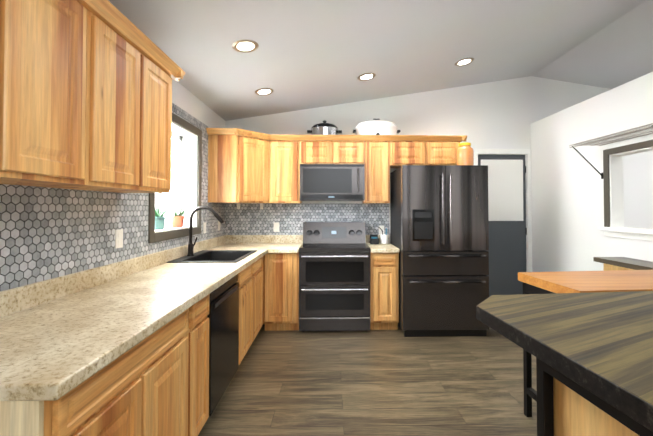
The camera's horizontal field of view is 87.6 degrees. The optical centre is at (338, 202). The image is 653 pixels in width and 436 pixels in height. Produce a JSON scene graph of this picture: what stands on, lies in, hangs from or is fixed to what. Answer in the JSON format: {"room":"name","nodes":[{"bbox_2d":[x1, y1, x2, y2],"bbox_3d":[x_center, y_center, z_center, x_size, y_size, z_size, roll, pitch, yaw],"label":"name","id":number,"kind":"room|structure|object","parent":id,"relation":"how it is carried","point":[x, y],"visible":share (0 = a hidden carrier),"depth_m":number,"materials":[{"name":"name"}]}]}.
{"room":"kitchen","nodes":[
{"label":"kitchen","id":0,"kind":"room"},
{"bbox_2d":[164,79,224,231],"bbox_3d":[-1.458,0.119,0.613,0.200,2.474,7.660,0,-1,-1],"label":"wall","id":1,"kind":"structure","parent":0,"point":[186,100],"depth_m":3.34,"materials":[{"name":"paint"}]},
{"bbox_2d":[0,0,11,179],"bbox_3d":[-1.201,-0.490,0.862,0.325,0.810,0.383,0,-1,-1],"label":"upper cabinet","id":2,"kind":"object","parent":1,"relation":"attached to","point":[5,5],"depth_m":1.07,"materials":[{"name":"brown wood"}]},
{"bbox_2d":[0,0,95,187],"bbox_3d":[-1.209,-0.483,1.246,0.325,0.810,0.385,0,-1,-1],"label":"upper cabinet","id":3,"kind":"object","parent":1,"relation":"attached to","point":[54,41],"depth_m":1.26,"materials":[{"name":"brown wood"}]},
{"bbox_2d":[36,0,147,191],"bbox_3d":[-1.217,-0.477,1.631,0.325,0.810,0.385,0,-1,-1],"label":"upper cabinet","id":4,"kind":"object","parent":1,"relation":"attached to","point":[121,51],"depth_m":1.64,"materials":[{"name":"brown wood"}]},
{"bbox_2d":[100,40,175,195],"bbox_3d":[-1.225,-0.470,2.010,0.325,0.810,0.374,0,-1,-1],"label":"upper cabinet","id":5,"kind":"object","parent":1,"relation":"attached to","point":[159,107],"depth_m":2.01,"materials":[{"name":"brown wood"}]},
{"bbox_2d":[148,113,201,242],"bbox_3d":[-1.498,-0.220,2.986,0.213,1.055,0.985,0,-1,-1],"label":"window","id":6,"kind":"structure","parent":1,"relation":"in","point":[188,176],"depth_m":3.37,"materials":[{"name":"brown glass"}]},
{"bbox_2d":[155,205,170,229],"bbox_3d":[-1.464,0.099,2.803,0.216,0.244,0.207,0,-1,-1],"label":"plant","id":7,"kind":"object","parent":6,"relation":"on","point":[160,217],"visible":0.71,"depth_m":2.77,"materials":[{"name":"green plant"}]},
{"bbox_2d":[170,207,186,226],"bbox_3d":[-1.498,0.127,3.152,0.138,0.201,0.215,0,-1,-1],"label":"potted plant","id":8,"kind":"object","parent":6,"relation":"on","point":[177,219],"visible":1,"depth_m":3.10,"materials":[{"name":"orange"}]},
{"bbox_2d":[198,324,536,435],"bbox_3d":[2.551,1.408,0.677,8.220,0.100,7.660,0,-1,-1],"label":"floor","id":9,"kind":"structure","parent":0,"point":[345,383],"depth_m":2.56,"materials":[{"name":"wood"}]},
{"bbox_2d":[0,304,195,435],"bbox_3d":[-1.058,0.934,1.279,0.630,0.869,0.876,0,-1,-1],"label":"base cabinet","id":10,"kind":"object","parent":9,"relation":"on","point":[151,390],"depth_m":1.25,"materials":[{"name":"brown wood"}]},
{"bbox_2d":[0,244,271,403],"bbox_3d":[-1.057,0.500,2.555,0.645,0.042,3.440,0,-1,-1],"label":"countertop","id":11,"kind":"structure","parent":10,"relation":"on","point":[51,348],"depth_m":1.30,"materials":[{"name":"beige stone"}]},
{"bbox_2d":[187,206,223,255],"bbox_3d":[-1.203,0.256,3.096,0.331,0.448,0.103,0,-1,-1],"label":"faucet","id":12,"kind":"object","parent":11,"relation":"on","point":[190,251],"depth_m":3.07,"materials":[{"name":"black metal"}]},
{"bbox_2d":[167,250,256,262],"bbox_3d":[-1.105,0.595,3.098,0.560,0.229,0.754,0,-1,-1],"label":"sink","id":13,"kind":"object","parent":11,"relation":"in","point":[199,256],"depth_m":3.29,"materials":[{"name":"black"}]},
{"bbox_2d":[196,296,209,435],"bbox_3d":[-1.070,0.944,1.862,0.630,0.869,0.290,0,-1,-1],"label":"base cabinet","id":14,"kind":"object","parent":9,"relation":"on","point":[202,309],"depth_m":1.89,"materials":[{"name":"brown wood"}]},
{"bbox_2d":[207,274,238,415],"bbox_3d":[-1.048,0.955,2.318,0.574,0.862,0.608,0,-1,-1],"label":"dishwasher","id":15,"kind":"object","parent":9,"relation":"on","point":[223,315],"visible":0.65,"depth_m":2.24,"materials":[{"name":"black metal"}]},
{"bbox_2d":[216,272,263,363],"bbox_3d":[-1.097,1.069,3.085,0.630,0.661,0.860,0,-1,-1],"label":"base cabinet","id":16,"kind":"object","parent":9,"relation":"on","point":[251,293],"depth_m":3.01,"materials":[{"name":"brown wood"}]},
{"bbox_2d":[264,252,298,330],"bbox_3d":[-0.631,0.980,3.982,0.380,0.869,0.630,0,-1,-1],"label":"base cabinet","id":17,"kind":"object","parent":9,"relation":"on","point":[281,269],"depth_m":3.67,"materials":[{"name":"brown wood"}]},
{"bbox_2d":[268,244,301,251],"bbox_3d":[-0.605,0.524,3.963,0.321,0.042,0.645,0,-1,-1],"label":"countertop","id":18,"kind":"structure","parent":17,"relation":"on","point":[275,247],"depth_m":3.70,"materials":[{"name":"beige stone"}]},
{"bbox_2d":[299,222,369,331],"bbox_3d":[-0.050,0.826,3.946,0.772,1.175,0.671,0,-1,-1],"label":"range","id":19,"kind":"object","parent":9,"relation":"on","point":[334,276],"visible":1,"depth_m":3.67,"materials":[{"name":"black metal"}]},
{"bbox_2d":[367,244,398,329],"bbox_3d":[0.494,0.981,4.006,0.310,0.869,0.630,0,-1,-1],"label":"base cabinet","id":20,"kind":"object","parent":9,"relation":"on","point":[384,266],"depth_m":3.70,"materials":[{"name":"brown wood"}]},
{"bbox_2d":[368,244,399,251],"bbox_3d":[0.497,0.525,3.986,0.306,0.042,0.645,0,-1,-1],"label":"countertop","id":21,"kind":"structure","parent":20,"relation":"on","point":[373,247],"depth_m":3.70,"materials":[{"name":"beige stone"}]},
{"bbox_2d":[370,227,387,243],"bbox_3d":[0.498,0.400,4.181,0.225,0.214,0.120,0,-1,-1],"label":"utensil crock","id":22,"kind":"object","parent":21,"relation":"on","point":[374,239],"visible":1,"depth_m":4.14,"materials":[{"name":"white ceramic"}]},
{"bbox_2d":[390,165,488,336],"bbox_3d":[1.114,0.513,3.909,0.910,1.800,0.806,0,-1,-1],"label":"fridge","id":23,"kind":"object","parent":9,"relation":"on","point":[439,228],"visible":0.92,"depth_m":3.57,"materials":[{"name":"black metal"}]},
{"bbox_2d":[456,142,473,164],"bbox_3d":[1.395,-0.524,3.766,0.184,0.266,0.184,0,-1,-1],"label":"jar","id":24,"kind":"object","parent":23,"relation":"on","point":[464,153],"visible":0.81,"depth_m":3.70,"materials":[{"name":"orange"}]},
{"bbox_2d":[536,367,627,435],"bbox_3d":[1.517,0.918,0.146,1.686,0.862,2.238,0,-1,-1],"label":"kitchen island","id":25,"kind":"object","parent":9,"relation":"on","point":[559,412],"depth_m":1.07,"materials":[{"name":"wood"}]},
{"bbox_2d":[476,291,652,435],"bbox_3d":[1.502,0.482,0.390,1.752,0.098,2.820,0,-1,-1],"label":"island countertop","id":26,"kind":"structure","parent":25,"relation":"on","point":[598,346],"depth_m":1.11,"materials":[{"name":"brown wood"}]},
{"bbox_2d":[518,270,652,416],"bbox_3d":[1.713,0.920,2.046,1.005,0.922,0.516,0,-1,-6],"label":"table","id":27,"kind":"object","parent":9,"relation":"on","point":[584,281],"visible":0.56,"depth_m":2.09,"materials":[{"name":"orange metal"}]},
{"bbox_2d":[593,257,652,270],"bbox_3d":[2.382,0.927,2.367,0.271,0.920,1.230,0,-1,-1],"label":"countertop","id":28,"kind":"structure","parent":9,"relation":"on","point":[617,263],"depth_m":2.76,"materials":[{"name":"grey wood"}]},
{"bbox_2d":[108,0,652,120],"bbox_3d":[2.576,-1.437,0.726,8.170,0.729,7.660,0,-1,-1],"label":"ceiling","id":29,"kind":"structure","parent":0,"point":[307,54],"depth_m":2.97,"materials":[{"name":"paint"}]},
{"bbox_2d":[232,40,258,52],"bbox_3d":[-0.699,-1.176,2.552,0.192,0.051,0.194,0,-1,-1],"label":"recessed light","id":30,"kind":"object","parent":29,"relation":"in","point":[244,46],"visible":0.98,"depth_m":2.54,"materials":[{"name":"beige glass"}]},
{"bbox_2d":[255,88,273,94],"bbox_3d":[-0.770,-1.152,3.520,0.192,0.051,0.194,0,-1,-1],"label":"recessed light","id":31,"kind":"object","parent":29,"relation":"in","point":[264,91],"visible":0.98,"depth_m":3.51,"materials":[{"name":"beige glass"}]},
{"bbox_2d":[357,73,375,80],"bbox_3d":[0.290,-1.314,3.546,0.192,0.051,0.194,0,-1,-1],"label":"recessed light","id":32,"kind":"object","parent":29,"relation":"in","point":[365,76],"visible":0.94,"depth_m":3.54,"materials":[{"name":"beige glass"}]},
{"bbox_2d":[455,58,473,65],"bbox_3d":[1.310,-1.471,3.550,0.192,0.051,0.194,0,-1,-1],"label":"recessed light","id":33,"kind":"object","parent":29,"relation":"in","point":[463,62],"visible":0.96,"depth_m":3.54,"materials":[{"name":"beige glass"}]},
{"bbox_2d":[225,76,652,264],"bbox_3d":[2.495,-0.123,4.458,8.170,3.090,0.150,0,-1,-1],"label":"wall","id":34,"kind":"structure","parent":0,"point":[503,114],"depth_m":4.38,"materials":[{"name":"paint"}]},
{"bbox_2d":[204,128,267,203],"bbox_3d":[-1.126,-0.393,4.005,0.610,0.796,0.610,0,-1,-1],"label":"upper cabinet","id":35,"kind":"object","parent":34,"relation":"attached to","point":[235,159],"depth_m":3.70,"materials":[{"name":"brown wood"}]},
{"bbox_2d":[268,134,303,203],"bbox_3d":[-0.643,-0.390,4.158,0.359,0.796,0.325,0,-1,-1],"label":"upper cabinet","id":36,"kind":"object","parent":34,"relation":"attached to","point":[283,150],"depth_m":4.00,"materials":[{"name":"brown wood"}]},
{"bbox_2d":[300,135,331,163],"bbox_3d":[-0.270,-0.620,4.170,0.382,0.337,0.325,0,-1,-1],"label":"upper cabinet","id":37,"kind":"object","parent":34,"relation":"attached to","point":[314,149],"depth_m":4.01,"materials":[{"name":"brown wood"}]},
{"bbox_2d":[300,164,364,200],"bbox_3d":[-0.079,-0.233,4.101,0.750,0.425,0.433,0,-1,-1],"label":"microwave","id":38,"kind":"object","parent":37,"relation":"attached to","point":[332,182],"visible":1,"depth_m":3.93,"materials":[{"name":"black metal"}]},
{"bbox_2d":[332,135,363,163],"bbox_3d":[0.111,-0.620,4.178,0.380,0.337,0.325,0,-1,-1],"label":"upper cabinet","id":39,"kind":"object","parent":34,"relation":"attached to","point":[345,149],"depth_m":4.02,"materials":[{"name":"brown wood"}]},
{"bbox_2d":[307,120,341,134],"bbox_3d":[-0.174,-0.872,4.189,0.426,0.276,0.285,0,-1,-1],"label":"slow cooker","id":40,"kind":"object","parent":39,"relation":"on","point":[324,128],"visible":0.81,"depth_m":4.08,"materials":[{"name":"silver metal"}]},
{"bbox_2d":[360,136,391,203],"bbox_3d":[0.453,-0.390,4.181,0.301,0.796,0.325,0,-1,-1],"label":"upper cabinet","id":41,"kind":"object","parent":34,"relation":"attached to","point":[377,149],"depth_m":4.02,"materials":[{"name":"brown wood"}]},
{"bbox_2d":[353,119,399,134],"bbox_3d":[0.464,-0.883,4.197,0.580,0.300,0.288,0,-1,-1],"label":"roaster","id":42,"kind":"object","parent":41,"relation":"on","point":[376,127],"visible":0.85,"depth_m":4.08,"materials":[{"name":"white metal"}]},
{"bbox_2d":[392,136,427,167],"bbox_3d":[0.816,-0.613,4.193,0.420,0.349,0.325,0,-1,-1],"label":"upper cabinet","id":43,"kind":"object","parent":34,"relation":"attached to","point":[406,150],"depth_m":4.03,"materials":[{"name":"brown wood"}]},
{"bbox_2d":[428,136,463,164],"bbox_3d":[1.236,-0.613,4.202,0.420,0.349,0.325,0,-1,-1],"label":"upper cabinet","id":44,"kind":"object","parent":34,"relation":"attached to","point":[441,149],"depth_m":4.04,"materials":[{"name":"brown wood"}]},
{"bbox_2d":[473,149,531,296],"bbox_3d":[2.093,0.366,4.410,0.755,2.110,0.213,0,-1,-1],"label":"door","id":45,"kind":"structure","parent":34,"relation":"attached to","point":[509,207],"depth_m":4.38,"materials":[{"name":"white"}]},
{"bbox_2d":[530,72,652,271],"bbox_3d":[2.616,0.138,0.700,0.120,2.440,7.360,0,-1,-1],"label":"wall","id":46,"kind":"structure","parent":0,"point":[567,189],"depth_m":3.53,"materials":[{"name":"paint"}]},
{"bbox_2d":[569,123,652,178],"bbox_3d":[2.366,-0.399,2.484,0.304,0.325,1.523,0,-1,-1],"label":"shelf","id":47,"kind":"object","parent":46,"relation":"attached to","point":[640,130],"visible":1,"depth_m":2.86,"materials":[{"name":"silver metal"}]},
{"bbox_2d":[599,139,652,240],"bbox_3d":[2.565,-0.101,2.511,0.185,0.810,1.415,0,-1,-1],"label":"frame","id":48,"kind":"object","parent":46,"relation":"attached to","point":[613,198],"visible":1,"depth_m":3.13,"materials":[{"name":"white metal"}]},
{"label":"outside","id":49,"kind":"structure","parent":0,"visible":0},
{"bbox_2d":[162,139,174,221],"bbox_3d":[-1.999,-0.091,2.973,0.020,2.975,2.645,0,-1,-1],"label":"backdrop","id":50,"kind":"structure","parent":49,"point":[168,199],"depth_m":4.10,"materials":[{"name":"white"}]}
]}

